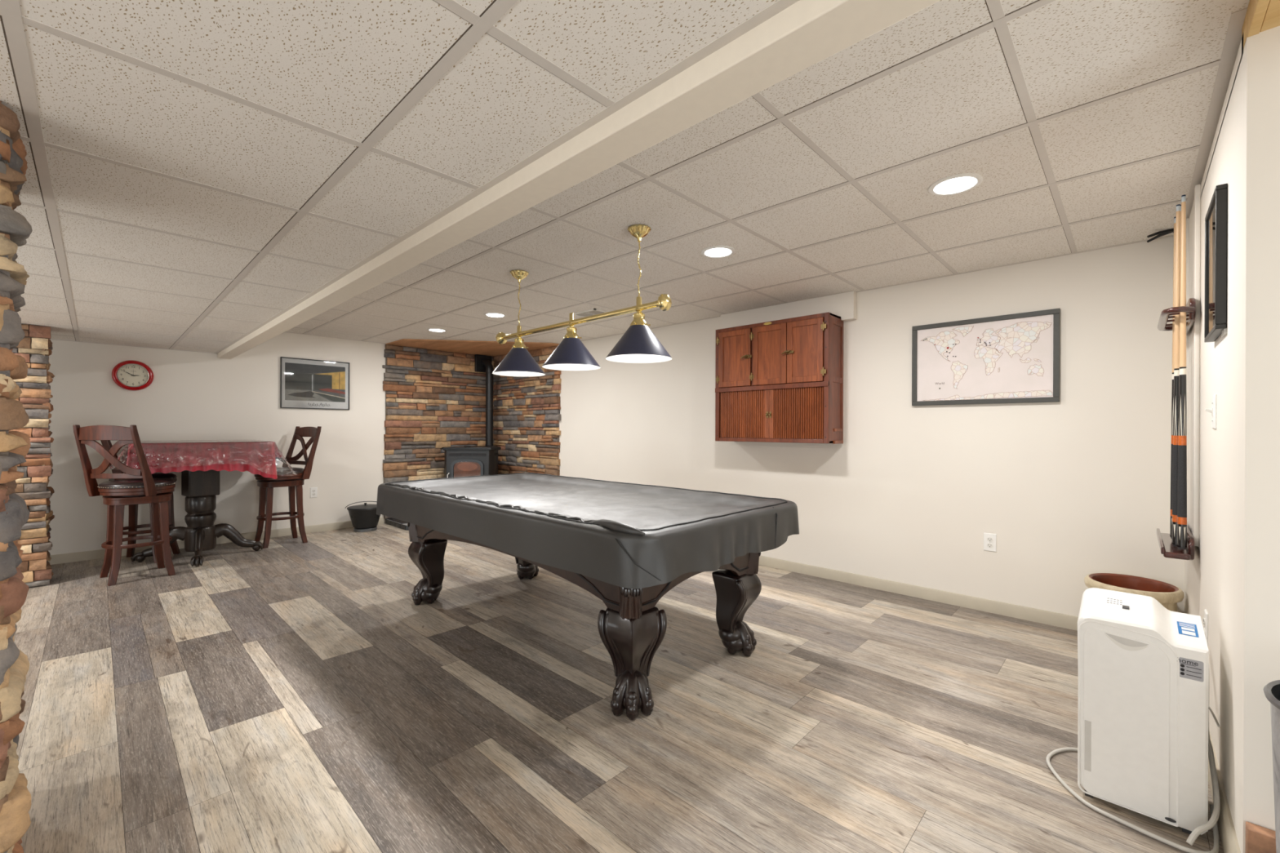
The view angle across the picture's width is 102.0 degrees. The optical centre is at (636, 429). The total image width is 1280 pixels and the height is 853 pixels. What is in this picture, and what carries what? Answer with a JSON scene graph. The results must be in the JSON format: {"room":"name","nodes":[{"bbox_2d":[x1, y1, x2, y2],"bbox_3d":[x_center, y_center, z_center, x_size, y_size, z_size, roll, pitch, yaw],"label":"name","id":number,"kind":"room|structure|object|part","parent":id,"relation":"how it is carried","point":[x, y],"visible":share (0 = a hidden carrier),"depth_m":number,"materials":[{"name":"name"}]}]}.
{"room":"basement game room","nodes":[
{"label":"basement game room","id":0,"kind":"room"},
{"bbox_2d":[45,332,385,555],"bbox_3d":[-4.851,0.026,4.743,0.100,2.370,8.136,0,0,44],"label":"wall","id":1,"kind":"structure","parent":0,"point":[190,395],"depth_m":5.31,"materials":[{"name":"paint"}]},
{"bbox_2d":[111,360,153,391],"bbox_3d":[-4.679,-0.507,4.818,0.039,0.282,0.282,0,0,44],"label":"wall clock","id":2,"kind":"object","parent":1,"relation":"attached to","point":[131,375],"visible":1,"depth_m":4.81,"materials":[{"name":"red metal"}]},
{"bbox_2d":[48,516,383,564],"bbox_3d":[-5.352,1.120,4.143,0.014,0.080,6.380,0,0,44],"label":"baseboard","id":3,"kind":"structure","parent":1,"relation":"attached to","point":[93,554],"depth_m":5.29,"materials":[{"name":"paint"}]},
{"bbox_2d":[310,487,317,497],"bbox_3d":[-3.671,0.714,5.899,0.009,0.117,0.071,0,0,44],"label":"wall outlet","id":4,"kind":"object","parent":1,"relation":"attached to","point":[313,491],"visible":1,"depth_m":5.89,"materials":[{"name":"white plastic"}]},
{"bbox_2d":[280,356,349,409],"bbox_3d":[-3.647,-0.519,5.907,0.023,0.561,0.690,0,0,44],"label":"framed poster","id":5,"kind":"object","parent":1,"relation":"attached to","point":[304,384],"visible":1,"depth_m":5.89,"materials":[{"name":"paper"}]},
{"bbox_2d":[0,0,799,353],"bbox_3d":[-2.361,-0.795,0.086,9.934,0.061,4.856,0,0,44],"label":"ceiling","id":6,"kind":"structure","parent":0,"point":[198,171],"depth_m":1.27,"materials":[{"name":"tile"}]},
{"bbox_2d":[13,523,1223,852],"bbox_3d":[-1.268,1.208,1.237,9.934,0.060,8.036,0,0,44],"label":"floor","id":7,"kind":"structure","parent":0,"point":[291,695],"depth_m":2.11,"materials":[{"name":"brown wood"}]},
{"bbox_2d":[0,101,32,852],"bbox_3d":[-1.966,0.205,1.190,0.761,1.941,0.802,0,0,44],"label":"stone pillar","id":8,"kind":"structure","parent":7,"relation":"on","point":[15,228],"depth_m":1.22,"materials":[{"name":"stone"}]},
{"bbox_2d":[8,324,54,587],"bbox_3d":[-4.748,0.192,3.737,0.373,1.941,0.728,0,0,44],"label":"stone pillar","id":9,"kind":"structure","parent":7,"relation":"on","point":[36,348],"depth_m":3.83,"materials":[{"name":"stone"}]},
{"bbox_2d":[72,424,175,586],"bbox_3d":[-3.969,0.563,4.115,0.535,1.203,0.562,0,0,-2],"label":"bar stool","id":10,"kind":"object","parent":7,"relation":"on","point":[143,488],"visible":1,"depth_m":3.94,"materials":[{"name":"brown wood"}]},
{"bbox_3d":[-3.956,0.020,3.858,0.396,0.112,0.049,0,0,-2],"label":"rail","id":11,"kind":"part","parent":10,"relation":"part of","materials":[{"name":"brown wood"}]},
{"bbox_3d":[-4.172,0.847,4.099,0.095,0.635,0.095,0,0,37],"label":"leg","id":12,"kind":"part","parent":10,"relation":"part of","materials":[{"name":"brown wood"}]},
{"bbox_3d":[-3.961,0.350,3.948,0.400,0.040,0.045,0,0,-2],"label":"rail","id":13,"kind":"part","parent":10,"relation":"part of","materials":[{"name":"brown wood"}]},
{"bbox_3d":[-3.942,0.848,3.927,0.095,0.635,0.095,0,0,37],"label":"leg","id":14,"kind":"part","parent":10,"relation":"part of","materials":[{"name":"brown wood"}]},
{"bbox_3d":[-3.969,0.436,4.128,0.449,0.008,0.448,0,0,-2],"label":"nail trim","id":15,"kind":"part","parent":10,"relation":"part of","materials":[{"name":"silver metal"}]},
{"bbox_3d":[-3.969,0.473,4.128,0.444,0.060,0.444,0,0,-2],"label":"seat frame","id":16,"kind":"part","parent":10,"relation":"part of","materials":[{"name":"brown wood"}]},
{"bbox_3d":[-3.969,0.419,4.128,0.442,0.052,0.442,0,0,-2],"label":"seat","id":17,"kind":"part","parent":10,"relation":"part of","materials":[{"name":"leather"}]},
{"bbox_3d":[-3.999,0.847,4.330,0.095,0.635,0.095,0,0,37],"label":"leg","id":18,"kind":"part","parent":10,"relation":"part of","materials":[{"name":"brown wood"}]},
{"bbox_3d":[-3.769,0.848,4.157,0.095,0.635,0.095,0,0,37],"label":"leg","id":19,"kind":"part","parent":10,"relation":"part of","materials":[{"name":"brown wood"}]},
{"bbox_2d":[100,440,180,563],"bbox_3d":[-4.432,0.561,4.630,0.543,1.203,0.498,0,0,-43],"label":"bar stool","id":20,"kind":"object","parent":7,"relation":"on","point":[132,526],"visible":0.4,"depth_m":4.70,"materials":[{"name":"brown wood"}]},
{"bbox_3d":[-4.601,0.844,4.730,0.095,0.635,0.095,0,0,-20],"label":"leg","id":21,"kind":"part","parent":20,"relation":"part of","materials":[{"name":"brown wood"}]},
{"bbox_3d":[-4.415,0.417,4.645,0.442,0.052,0.442,0,0,-43],"label":"seat","id":22,"kind":"part","parent":20,"relation":"part of","materials":[{"name":"leather"}]},
{"bbox_3d":[-4.231,0.846,4.561,0.095,0.635,0.095,0,0,-20],"label":"leg","id":23,"kind":"part","parent":20,"relation":"part of","materials":[{"name":"brown wood"}]},
{"bbox_3d":[-4.332,0.845,4.830,0.095,0.635,0.095,0,0,-20],"label":"leg","id":24,"kind":"part","parent":20,"relation":"part of","materials":[{"name":"brown wood"}]},
{"bbox_2d":[130,469,263,566],"bbox_3d":[-3.991,0.641,4.751,0.927,1.046,0.925,0,0,44],"label":"pub table","id":25,"kind":"object","parent":7,"relation":"on","point":[201,489],"visible":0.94,"depth_m":4.67,"materials":[{"name":"brown wood"}]},
{"bbox_3d":[-4.203,0.998,4.630,0.329,0.253,0.077,0,0,-32],"label":"leg","id":26,"kind":"part","parent":25,"relation":"part of","materials":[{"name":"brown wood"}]},
{"bbox_3d":[-3.845,0.999,4.566,0.077,0.253,0.329,0,0,-40],"label":"leg","id":27,"kind":"part","parent":25,"relation":"part of","materials":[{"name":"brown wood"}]},
{"bbox_2d":[124,440,277,479],"bbox_3d":[-3.987,0.278,4.747,0.994,0.346,1.007,0,0,44],"label":"tablecloth","id":28,"kind":"object","parent":25,"relation":"on","point":[255,457],"visible":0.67,"depth_m":4.42,"materials":[{"name":"fabric"}]},
{"bbox_2d":[110,440,297,474],"bbox_3d":[-3.932,0.261,4.740,1.125,0.317,1.246,0,0,44],"label":"cover","id":29,"kind":"object","parent":28,"relation":"on","point":[278,455],"visible":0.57,"depth_m":4.79,"materials":[{"name":"red fabric"}]},
{"bbox_3d":[-3.794,0.999,4.882,0.329,0.253,0.077,0,0,-31],"label":"leg","id":30,"kind":"part","parent":25,"relation":"part of","materials":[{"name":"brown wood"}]},
{"bbox_2d":[254,426,321,548],"bbox_3d":[-3.651,0.563,5.376,0.459,1.203,0.523,0,0,29],"label":"bar stool","id":31,"kind":"object","parent":7,"relation":"on","point":[286,477],"visible":0.81,"depth_m":5.34,"materials":[{"name":"brown wood"}]},
{"bbox_3d":[-3.871,0.846,5.337,0.095,0.635,0.095,0,0,42],"label":"leg","id":32,"kind":"part","parent":31,"relation":"part of","materials":[{"name":"brown wood"}]},
{"bbox_3d":[-3.657,0.847,5.144,0.095,0.635,0.095,0,0,42],"label":"leg","id":33,"kind":"part","parent":31,"relation":"part of","materials":[{"name":"brown wood"}]},
{"bbox_3d":[-3.666,0.472,5.347,0.444,0.060,0.444,0,0,29],"label":"seat frame","id":34,"kind":"part","parent":31,"relation":"part of","materials":[{"name":"brown wood"}]},
{"bbox_3d":[-3.666,0.418,5.347,0.442,0.052,0.442,0,0,29],"label":"seat","id":35,"kind":"part","parent":31,"relation":"part of","materials":[{"name":"leather"}]},
{"bbox_3d":[-3.678,0.847,5.551,0.095,0.635,0.095,0,0,42],"label":"leg","id":36,"kind":"part","parent":31,"relation":"part of","materials":[{"name":"brown wood"}]},
{"bbox_3d":[-3.580,0.349,5.504,0.400,0.040,0.045,0,0,29],"label":"rail","id":37,"kind":"part","parent":31,"relation":"part of","materials":[{"name":"brown wood"}]},
{"bbox_3d":[-3.465,0.848,5.358,0.095,0.635,0.095,0,0,42],"label":"leg","id":38,"kind":"part","parent":31,"relation":"part of","materials":[{"name":"brown wood"}]},
{"bbox_3d":[-3.535,0.019,5.583,0.396,0.112,0.049,0,0,29],"label":"rail","id":39,"kind":"part","parent":31,"relation":"part of","materials":[{"name":"brown wood"}]},
{"bbox_2d":[345,501,380,532],"bbox_3d":[-3.145,0.995,6.017,0.380,0.340,0.380,0,0,44],"label":"bucket","id":40,"kind":"object","parent":7,"relation":"on","point":[364,517],"visible":0.9,"depth_m":5.90,"materials":[{"name":"black metal"}]},
{"bbox_3d":[-3.124,0.865,6.002,0.458,0.080,0.018,0,0,-11],"label":"bail handle","id":41,"kind":"part","parent":40,"relation":"part of","materials":[{"name":"black metal"}]},
{"bbox_3d":[-3.144,0.871,6.017,0.380,0.052,0.380,0,0,44],"label":"lid","id":42,"kind":"part","parent":40,"relation":"part of","materials":[{"name":"black metal"}]},
{"bbox_2d":[385,518,408,530],"bbox_3d":[-2.058,1.138,6.471,1.490,0.061,1.512,0,0,44],"label":"hearth pad","id":43,"kind":"object","parent":7,"relation":"on","point":[393,522],"visible":0.08,"depth_m":6.22,"materials":[{"name":"tile"}]},
{"bbox_2d":[440,445,501,478],"bbox_3d":[-2.158,0.658,6.880,0.712,0.894,0.668,0,0,-1],"label":"stove","id":44,"kind":"object","parent":43,"relation":"on","point":[469,460],"visible":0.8,"depth_m":6.60,"materials":[{"name":"black metal"}]},
{"bbox_3d":[-2.305,0.314,6.594,0.161,0.036,0.005,0,0,-1],"label":"vent frame","id":45,"kind":"part","parent":44,"relation":"part of","materials":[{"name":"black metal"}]},
{"bbox_3d":[-2.151,0.560,6.590,0.410,0.375,0.021,0,0,-1],"label":"door","id":46,"kind":"part","parent":44,"relation":"part of","materials":[{"name":"metal"}]},
{"bbox_3d":[-2.156,0.243,6.895,0.712,0.039,0.636,0,0,-1],"label":"plate","id":47,"kind":"part","parent":44,"relation":"part of","materials":[{"name":"black metal"}]},
{"bbox_3d":[-2.000,0.315,6.601,0.171,0.036,0.005,0,0,-1],"label":"vent frame","id":48,"kind":"part","parent":44,"relation":"part of","materials":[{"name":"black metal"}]},
{"bbox_2d":[475,354,493,445],"bbox_3d":[-2.095,-0.418,7.271,0.240,1.280,0.250,0,0,44],"label":"pipe","id":49,"kind":"object","parent":44,"relation":"attached to","point":[483,363],"visible":0.96,"depth_m":7.19,"materials":[{"name":"black metal"}]},
{"bbox_3d":[-2.165,-0.938,7.339,0.040,0.240,0.250,0,0,44],"label":"wall plate","id":50,"kind":"part","parent":49,"relation":"part of","materials":[{"name":"black metal"}]},
{"bbox_2d":[407,522,761,720],"bbox_3d":[-0.465,0.787,3.179,2.480,0.782,1.210,0,0,44],"label":"table","id":51,"kind":"object","parent":7,"relation":"on","point":[632,629],"visible":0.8,"depth_m":2.29,"materials":[{"name":"brown wood"}]},
{"bbox_3d":[-1.338,0.596,3.339,0.443,0.259,0.035,0,0,44],"label":"moulding","id":52,"kind":"part","parent":51,"relation":"part of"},
{"bbox_3d":[-1.418,0.924,3.541,0.227,0.360,0.227,0,0,44],"label":"leg","id":53,"kind":"part","parent":51,"relation":"part of","materials":[{"name":"brown wood"}]},
{"bbox_3d":[-0.871,0.925,4.112,0.227,0.360,0.227,0,0,44],"label":"leg","id":54,"kind":"part","parent":51,"relation":"part of","materials":[{"name":"brown wood"}]},
{"bbox_2d":[376,472,799,589],"bbox_3d":[-0.459,0.461,3.173,2.589,0.236,1.315,0,0,44],"label":"cover","id":55,"kind":"object","parent":51,"relation":"on","point":[624,535],"visible":1,"depth_m":2.48,"materials":[{"name":"plastic"}]},
{"bbox_3d":[-0.220,0.601,2.268,0.443,0.259,0.035,0,0,44],"label":"moulding","id":56,"kind":"part","parent":51,"relation":"part of","materials":[{"name":"wood"}]},
{"bbox_3d":[-0.017,0.931,2.198,0.227,0.360,0.227,0,0,44],"label":"leg","id":57,"kind":"part","parent":51,"relation":"part of","materials":[{"name":"brown wood"}]},
{"bbox_3d":[0.126,0.602,2.229,0.035,0.259,0.313,0,0,44],"label":"moulding","id":58,"kind":"part","parent":51,"relation":"part of","materials":[{"name":"wood"}]},
{"bbox_3d":[0.530,0.932,2.769,0.227,0.360,0.227,0,0,44],"label":"leg","id":59,"kind":"part","parent":51,"relation":"part of","materials":[{"name":"brown wood"}]},
{"bbox_3d":[0.505,0.603,2.625,0.035,0.259,0.313,0,0,44],"label":"moulding","id":60,"kind":"part","parent":51,"relation":"part of","materials":[{"name":"wood"}]},
{"bbox_2d":[1045,747,1219,852],"bbox_3d":[1.559,1.153,1.669,0.294,0.062,0.477,0,0,-11],"label":"hose","id":61,"kind":"object","parent":7,"relation":"on","point":[1216,843],"visible":0.9,"depth_m":1.55,"materials":[{"name":"plastic"}]},
{"bbox_2d":[1084,573,1184,612],"bbox_3d":[2.626,0.998,2.745,0.382,0.383,0.382,0,0,44],"label":"stoneware crock","id":62,"kind":"object","parent":7,"relation":"on","point":[1168,595],"visible":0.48,"depth_m":2.76,"materials":[{"name":"ceramic"}]},
{"bbox_2d":[1077,587,1208,835],"bbox_3d":[1.624,0.875,1.676,0.288,0.625,0.270,0,0,44],"label":"dehumidifier","id":63,"kind":"object","parent":7,"relation":"on","point":[1143,664],"visible":1,"depth_m":1.58,"materials":[{"name":"white plastic"}]},
{"bbox_3d":[1.600,0.577,1.720,0.054,0.009,0.070,0,0,44],"label":"control panel","id":64,"kind":"part","parent":63,"relation":"part of","materials":[{"name":"grey plastic"}]},
{"bbox_3d":[1.511,0.897,1.602,0.195,0.532,0.005,0,0,44],"label":"tank door","id":65,"kind":"part","parent":63,"relation":"part of","materials":[{"name":"white plastic"}]},
{"bbox_2d":[1244,821,1275,852],"bbox_3d":[1.554,1.080,1.229,0.139,0.215,0.036,0,0,44],"label":"tile","id":66,"kind":"structure","parent":7,"relation":"on","point":[1259,839],"depth_m":1.25,"materials":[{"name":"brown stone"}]},
{"bbox_2d":[1263,680,1279,852],"bbox_3d":[1.368,0.854,0.931,0.308,0.667,0.308,0,0,44],"label":"waste bin","id":67,"kind":"object","parent":7,"relation":"on","point":[1272,690],"visible":1,"depth_m":1.02,"materials":[{"name":"paint"}]},
{"bbox_2d":[284,0,1249,343],"bbox_3d":[0.451,-1.088,3.019,9.934,0.061,3.091,0,0,44],"label":"ceiling","id":68,"kind":"structure","parent":0,"point":[1086,125],"depth_m":2.21,"materials":[{"name":"tile"}]},
{"bbox_2d":[426,328,447,332],"bbox_3d":[-2.133,-1.071,5.550,0.200,0.012,0.200,0,0,44],"label":"recessed light","id":69,"kind":"object","parent":68,"relation":"in","point":[435,330],"visible":1,"depth_m":5.53,"materials":[{"name":"white plastic"}]},
{"bbox_2d":[484,312,506,317],"bbox_3d":[-1.306,-1.067,4.799,0.200,0.012,0.200,0,0,44],"label":"recessed light","id":70,"kind":"object","parent":68,"relation":"in","point":[488,314],"visible":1,"depth_m":4.78,"materials":[{"name":"white plastic"}]},
{"bbox_2d":[217,0,940,359],"bbox_3d":[-0.643,-0.917,1.879,9.934,0.407,0.109,0,0,44],"label":"ceiling beam","id":71,"kind":"structure","parent":68,"relation":"attached to","point":[805,33],"depth_m":1.20,"materials":[{"name":"paint"}]},
{"bbox_2d":[492,224,671,377],"bbox_3d":[-0.402,-0.718,3.125,1.566,0.686,0.350,0,0,44],"label":"lamp","id":72,"kind":"object","parent":68,"relation":"hanging from","point":[638,344],"visible":1,"depth_m":2.98,"materials":[{"name":"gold metal"}]},
{"bbox_3d":[-0.790,-0.464,3.496,0.350,0.173,0.350,0,0,44],"label":"lamp shade","id":73,"kind":"part","parent":72,"relation":"part of","materials":[{"name":"metal"}]},
{"bbox_3d":[-0.790,-0.659,3.496,0.036,0.088,0.036,0,0,44],"label":"stem","id":74,"kind":"part","parent":72,"relation":"part of","materials":[{"name":"gold metal"}]},
{"bbox_3d":[-0.789,-0.849,3.495,0.022,0.299,0.015,0,0,9],"label":"cord","id":75,"kind":"part","parent":72,"relation":"part of","materials":[{"name":"gold metal"}]},
{"bbox_3d":[-0.388,-0.462,3.111,0.350,0.173,0.350,0,0,44],"label":"lamp shade","id":76,"kind":"part","parent":72,"relation":"part of","materials":[{"name":"metal"}]},
{"bbox_3d":[-0.388,-0.657,3.111,0.036,0.088,0.036,0,0,44],"label":"stem","id":77,"kind":"part","parent":72,"relation":"part of","materials":[{"name":"gold metal"}]},
{"bbox_3d":[0.014,-0.460,2.725,0.350,0.173,0.350,0,0,44],"label":"lamp shade","id":78,"kind":"part","parent":72,"relation":"part of","materials":[{"name":"metal"}]},
{"bbox_3d":[0.015,-0.845,2.724,0.022,0.299,0.015,0,0,9],"label":"cord","id":79,"kind":"part","parent":72,"relation":"part of","materials":[{"name":"gold metal"}]},
{"bbox_3d":[0.015,-0.656,2.725,0.036,0.088,0.036,0,0,44],"label":"stem","id":80,"kind":"part","parent":72,"relation":"part of","materials":[{"name":"gold metal"}]},
{"bbox_2d":[573,308,608,317],"bbox_3d":[-0.408,-1.063,4.714,0.320,0.016,0.200,0,0,44],"label":"ceiling vent","id":81,"kind":"object","parent":68,"relation":"in","point":[593,311],"visible":0.66,"depth_m":4.68,"materials":[{"name":"white plastic"}]},
{"bbox_2d":[701,245,735,257],"bbox_3d":[0.486,-1.058,3.076,0.200,0.012,0.200,0,0,44],"label":"recessed light","id":82,"kind":"object","parent":68,"relation":"in","point":[716,251],"visible":1,"depth_m":3.06,"materials":[{"name":"white plastic"}]},
{"bbox_2d":[928,173,982,195],"bbox_3d":[1.370,-1.054,2.225,0.200,0.012,0.200,0,0,44],"label":"recessed light","id":83,"kind":"object","parent":68,"relation":"in","point":[957,184],"visible":1,"depth_m":2.21,"materials":[{"name":"white plastic"}]},
{"bbox_2d":[1146,228,1173,242],"bbox_3d":[2.787,-1.035,2.733,0.133,0.037,0.111,0,0,44],"label":"clip","id":84,"kind":"object","parent":68,"relation":"attached to","point":[1159,233],"visible":0.72,"depth_m":2.73,"materials":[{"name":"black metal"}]},
{"bbox_2d":[1241,0,1279,53],"bbox_3d":[0.786,-1.016,0.409,0.157,0.072,2.475,0,0,44],"label":"trim","id":85,"kind":"structure","parent":68,"relation":"attached to","point":[1261,15],"depth_m":1.24,"materials":[{"name":"brown wood"}]},
{"bbox_2d":[558,235,1184,617],"bbox_3d":[0.469,0.044,5.210,7.137,2.370,0.100,0,0,44],"label":"wall","id":86,"kind":"structure","parent":0,"point":[1077,486],"depth_m":3.50,"materials":[{"name":"paint"}]},
{"bbox_2d":[382,343,561,519],"bbox_3d":[-2.048,0.025,6.463,1.568,2.187,1.574,0,0,44],"label":"stone wall","id":87,"kind":"structure","parent":86,"relation":"attached to","point":[435,400],"depth_m":6.83,"materials":[{"name":"stone"}]},
{"bbox_2d":[386,338,559,356],"bbox_3d":[-2.020,-1.065,6.460,1.584,0.011,1.531,0,0,44],"label":"trim","id":88,"kind":"structure","parent":87,"relation":"attached to","point":[493,348],"depth_m":6.52,"materials":[{"name":"brown wood"}]},
{"bbox_2d":[715,311,843,444],"bbox_3d":[1.142,-0.386,4.268,1.025,0.979,0.328,0,0,44],"label":"upper cabinet","id":89,"kind":"object","parent":86,"relation":"attached to","point":[781,380],"visible":0.98,"depth_m":4.09,"materials":[{"name":"red wood"}]},
{"bbox_3d":[0.835,-0.606,4.399,0.236,0.395,0.004,0,0,44],"label":"panel","id":90,"kind":"part","parent":89,"relation":"part of","materials":[{"name":"red wood"}]},
{"bbox_3d":[0.832,-0.606,4.397,0.316,0.475,0.013,0,0,44],"label":"door","id":91,"kind":"part","parent":89,"relation":"part of","materials":[{"name":"red wood"}]},
{"bbox_3d":[0.905,-0.130,4.352,0.473,0.391,0.014,0,0,44],"label":"tambour door","id":92,"kind":"part","parent":89,"relation":"part of","materials":[{"name":"red wood"}]},
{"bbox_3d":[1.073,-0.604,4.171,0.221,0.395,0.004,0,0,44],"label":"panel","id":93,"kind":"part","parent":89,"relation":"part of","materials":[{"name":"red wood"}]},
{"bbox_3d":[1.070,-0.604,4.169,0.301,0.475,0.013,0,0,44],"label":"door","id":94,"kind":"part","parent":89,"relation":"part of","materials":[{"name":"red wood"}]},
{"bbox_3d":[1.239,-0.129,4.031,0.449,0.391,0.014,0,0,44],"label":"tambour door","id":95,"kind":"part","parent":89,"relation":"part of","materials":[{"name":"red wood"}]},
{"bbox_3d":[1.290,-0.603,3.963,0.210,0.395,0.004,0,0,44],"label":"panel","id":96,"kind":"part","parent":89,"relation":"part of","materials":[{"name":"red wood"}]},
{"bbox_3d":[1.288,-0.603,3.960,0.290,0.475,0.013,0,0,44],"label":"door","id":97,"kind":"part","parent":89,"relation":"part of","materials":[{"name":"red wood"}]},
{"bbox_2d":[720,290,856,328],"bbox_3d":[1.232,-0.952,4.367,1.210,0.209,0.062,0,0,44],"label":"trim","id":98,"kind":"structure","parent":86,"relation":"attached to","point":[843,305],"depth_m":4.23,"materials":[{"name":"paint"}]},
{"bbox_2d":[758,555,1078,631],"bbox_3d":[0.980,1.141,4.639,5.403,0.080,0.014,0,0,44],"label":"baseboard","id":99,"kind":"structure","parent":86,"relation":"attached to","point":[1054,619],"depth_m":3.59,"materials":[{"name":"paint"}]},
{"bbox_2d":[911,308,1060,405],"bbox_3d":[2.260,-0.452,3.405,0.814,0.563,0.027,0,0,44],"label":"framed map","id":100,"kind":"object","parent":86,"relation":"attached to","point":[1015,357],"visible":1,"depth_m":3.37,"materials":[{"name":"paper"}]},
{"bbox_2d":[983,533,996,551],"bbox_3d":[2.304,0.732,3.374,0.071,0.117,0.009,0,0,44],"label":"wall outlet","id":101,"kind":"object","parent":86,"relation":"attached to","point":[989,540],"visible":1,"depth_m":3.37,"materials":[{"name":"white plastic"}]},
{"bbox_2d":[986,537,992,542],"bbox_3d":[2.303,0.713,3.372,0.034,0.029,0.003,0,0,44],"label":"receptacle","id":102,"kind":"object","parent":101,"relation":"attached to","point":[988,539],"depth_m":3.37,"materials":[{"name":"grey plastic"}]},
{"bbox_2d":[986,542,992,547],"bbox_3d":[2.302,0.752,3.372,0.034,0.029,0.003,0,0,44],"label":"receptacle","id":103,"kind":"object","parent":101,"relation":"attached to","point":[988,544],"depth_m":3.37,"materials":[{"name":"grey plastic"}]},
{"bbox_2d":[1184,26,1279,852],"bbox_3d":[3.346,0.112,1.033,2.997,2.265,2.151,0,0,44],"label":"wall","id":104,"kind":"structure","parent":0,"point":[1233,574],"depth_m":1.29,"materials":[{"name":"paint"}]},
{"bbox_2d":[1156,526,1194,560],"bbox_3d":[2.439,0.497,2.350,0.098,0.105,0.590,0,0,44],"label":"cue rack","id":105,"kind":"object","parent":104,"relation":"attached to","point":[1167,549],"visible":0.66,"depth_m":2.17,"materials":[{"name":"brown wood"}]},
{"bbox_2d":[1169,216,1176,538],"bbox_3d":[2.465,-0.238,2.369,0.029,1.475,0.029,0,0,44],"label":"pool cue","id":106,"kind":"object","parent":105,"relation":"on","point":[1175,218],"visible":0.34,"depth_m":2.37,"materials":[{"name":"beige wood"}]},
{"bbox_2d":[1160,533,1190,559],"bbox_3d":[2.430,0.522,2.345,0.078,0.025,0.570,0,0,44],"label":"shelf","id":107,"kind":"object","parent":105,"relation":"attached to","point":[1170,551],"depth_m":2.17,"materials":[{"name":"brown wood"}]},
{"bbox_2d":[1171,204,1180,546],"bbox_3d":[2.318,-0.234,2.218,0.029,1.465,0.029,0,0,44],"label":"pool cue","id":108,"kind":"object","parent":105,"relation":"on","point":[1177,285],"visible":0.65,"depth_m":2.21,"materials":[{"name":"beige wood"}]},
{"bbox_2d":[1180,204,1181,247],"bbox_3d":[2.394,-0.246,2.277,0.029,1.490,0.029,0,0,44],"label":"pool cue","id":109,"kind":"object","parent":105,"relation":"on","point":[1180,205],"visible":0.04,"depth_m":2.27,"materials":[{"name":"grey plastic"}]},
{"bbox_2d":[1177,194,1186,549],"bbox_3d":[2.286,-0.242,2.166,0.029,1.482,0.029,0,0,44],"label":"pool cue","id":110,"kind":"object","parent":105,"relation":"on","point":[1182,439],"visible":0.96,"depth_m":2.16,"materials":[{"name":"beige wood"}]},
{"bbox_3d":[2.482,0.497,2.336,0.018,0.105,0.550,0,0,44],"label":"plate","id":111,"kind":"part","parent":105,"relation":"part of","materials":[{"name":"brown wood"}]},
{"bbox_2d":[1157,297,1195,335],"bbox_3d":[2.436,-0.503,2.343,0.101,0.105,0.607,0,0,44],"label":"cue rack","id":112,"kind":"object","parent":104,"relation":"attached to","point":[1190,308],"visible":0.66,"depth_m":2.18,"materials":[{"name":"brown wood"}]},
{"bbox_3d":[2.419,-0.496,2.328,0.098,0.024,0.560,0,0,44],"label":"arm","id":113,"kind":"part","parent":112,"relation":"part of","materials":[{"name":"brown wood"}]},
{"bbox_3d":[2.486,-0.503,2.335,0.018,0.105,0.550,0,0,44],"label":"plate","id":114,"kind":"part","parent":112,"relation":"part of","materials":[{"name":"brown wood"}]},
{"bbox_2d":[1186,184,1200,546],"bbox_3d":[2.535,-0.271,2.363,0.016,1.520,0.520,0,0,44],"label":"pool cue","id":115,"kind":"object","parent":104,"relation":"attached to","point":[1193,222],"depth_m":2.20,"materials":[{"name":"paint"}]},
{"bbox_2d":[1186,673,1220,845],"bbox_3d":[1.808,0.962,1.638,0.653,0.400,0.061,0,0,-40],"label":"hose","id":116,"kind":"object","parent":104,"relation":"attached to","point":[1213,820],"visible":0.62,"depth_m":1.50,"materials":[{"name":"plastic"}]},
{"bbox_2d":[1203,608,1208,645],"bbox_3d":[2.119,0.734,1.929,0.009,0.117,0.071,0,0,44],"label":"wall outlet","id":117,"kind":"object","parent":104,"relation":"attached to","point":[1206,614],"visible":0.73,"depth_m":1.91,"materials":[{"name":"white plastic"}]},
{"bbox_2d":[1204,394,1216,429],"bbox_3d":[1.958,-0.062,1.767,0.024,0.117,0.071,0,0,44],"label":"light switch","id":118,"kind":"object","parent":104,"relation":"attached to","point":[1213,411],"visible":1,"depth_m":1.75,"materials":[{"name":"white plastic"}]},
{"bbox_3d":[1.964,-0.062,1.760,0.006,0.117,0.071,0,0,44],"label":"plate","id":119,"kind":"part","parent":118,"relation":"part of","materials":[{"name":"white plastic"}]},
{"bbox_2d":[1208,706,1220,727],"bbox_3d":[1.798,0.883,1.620,0.006,0.016,0.172,0,0,37],"label":"wire","id":120,"kind":"object","parent":104,"relation":"attached to","point":[1209,708],"visible":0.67,"depth_m":1.59,"materials":[{"name":"grey plastic"}]},
{"bbox_2d":[1204,183,1227,342],"bbox_3d":[1.869,-0.512,1.672,0.024,0.449,0.330,0,0,44],"label":"framed picture","id":121,"kind":"object","parent":104,"relation":"attached to","point":[1216,216],"visible":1,"depth_m":1.56,"materials":[{"name":"black plastic"}]},
{"bbox_3d":[1.865,-0.521,1.677,0.002,0.414,0.306,0,0,44],"label":"glass","id":122,"kind":"part","parent":121,"relation":"part of","materials":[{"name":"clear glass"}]},
{"bbox_2d":[1208,730,1240,852],"bbox_3d":[2.220,1.134,2.040,0.014,0.110,2.051,0,0,44],"label":"baseboard","id":123,"kind":"structure","parent":104,"relation":"attached to","point":[1228,835],"depth_m":1.47,"materials":[{"name":"paint"}]}
]}

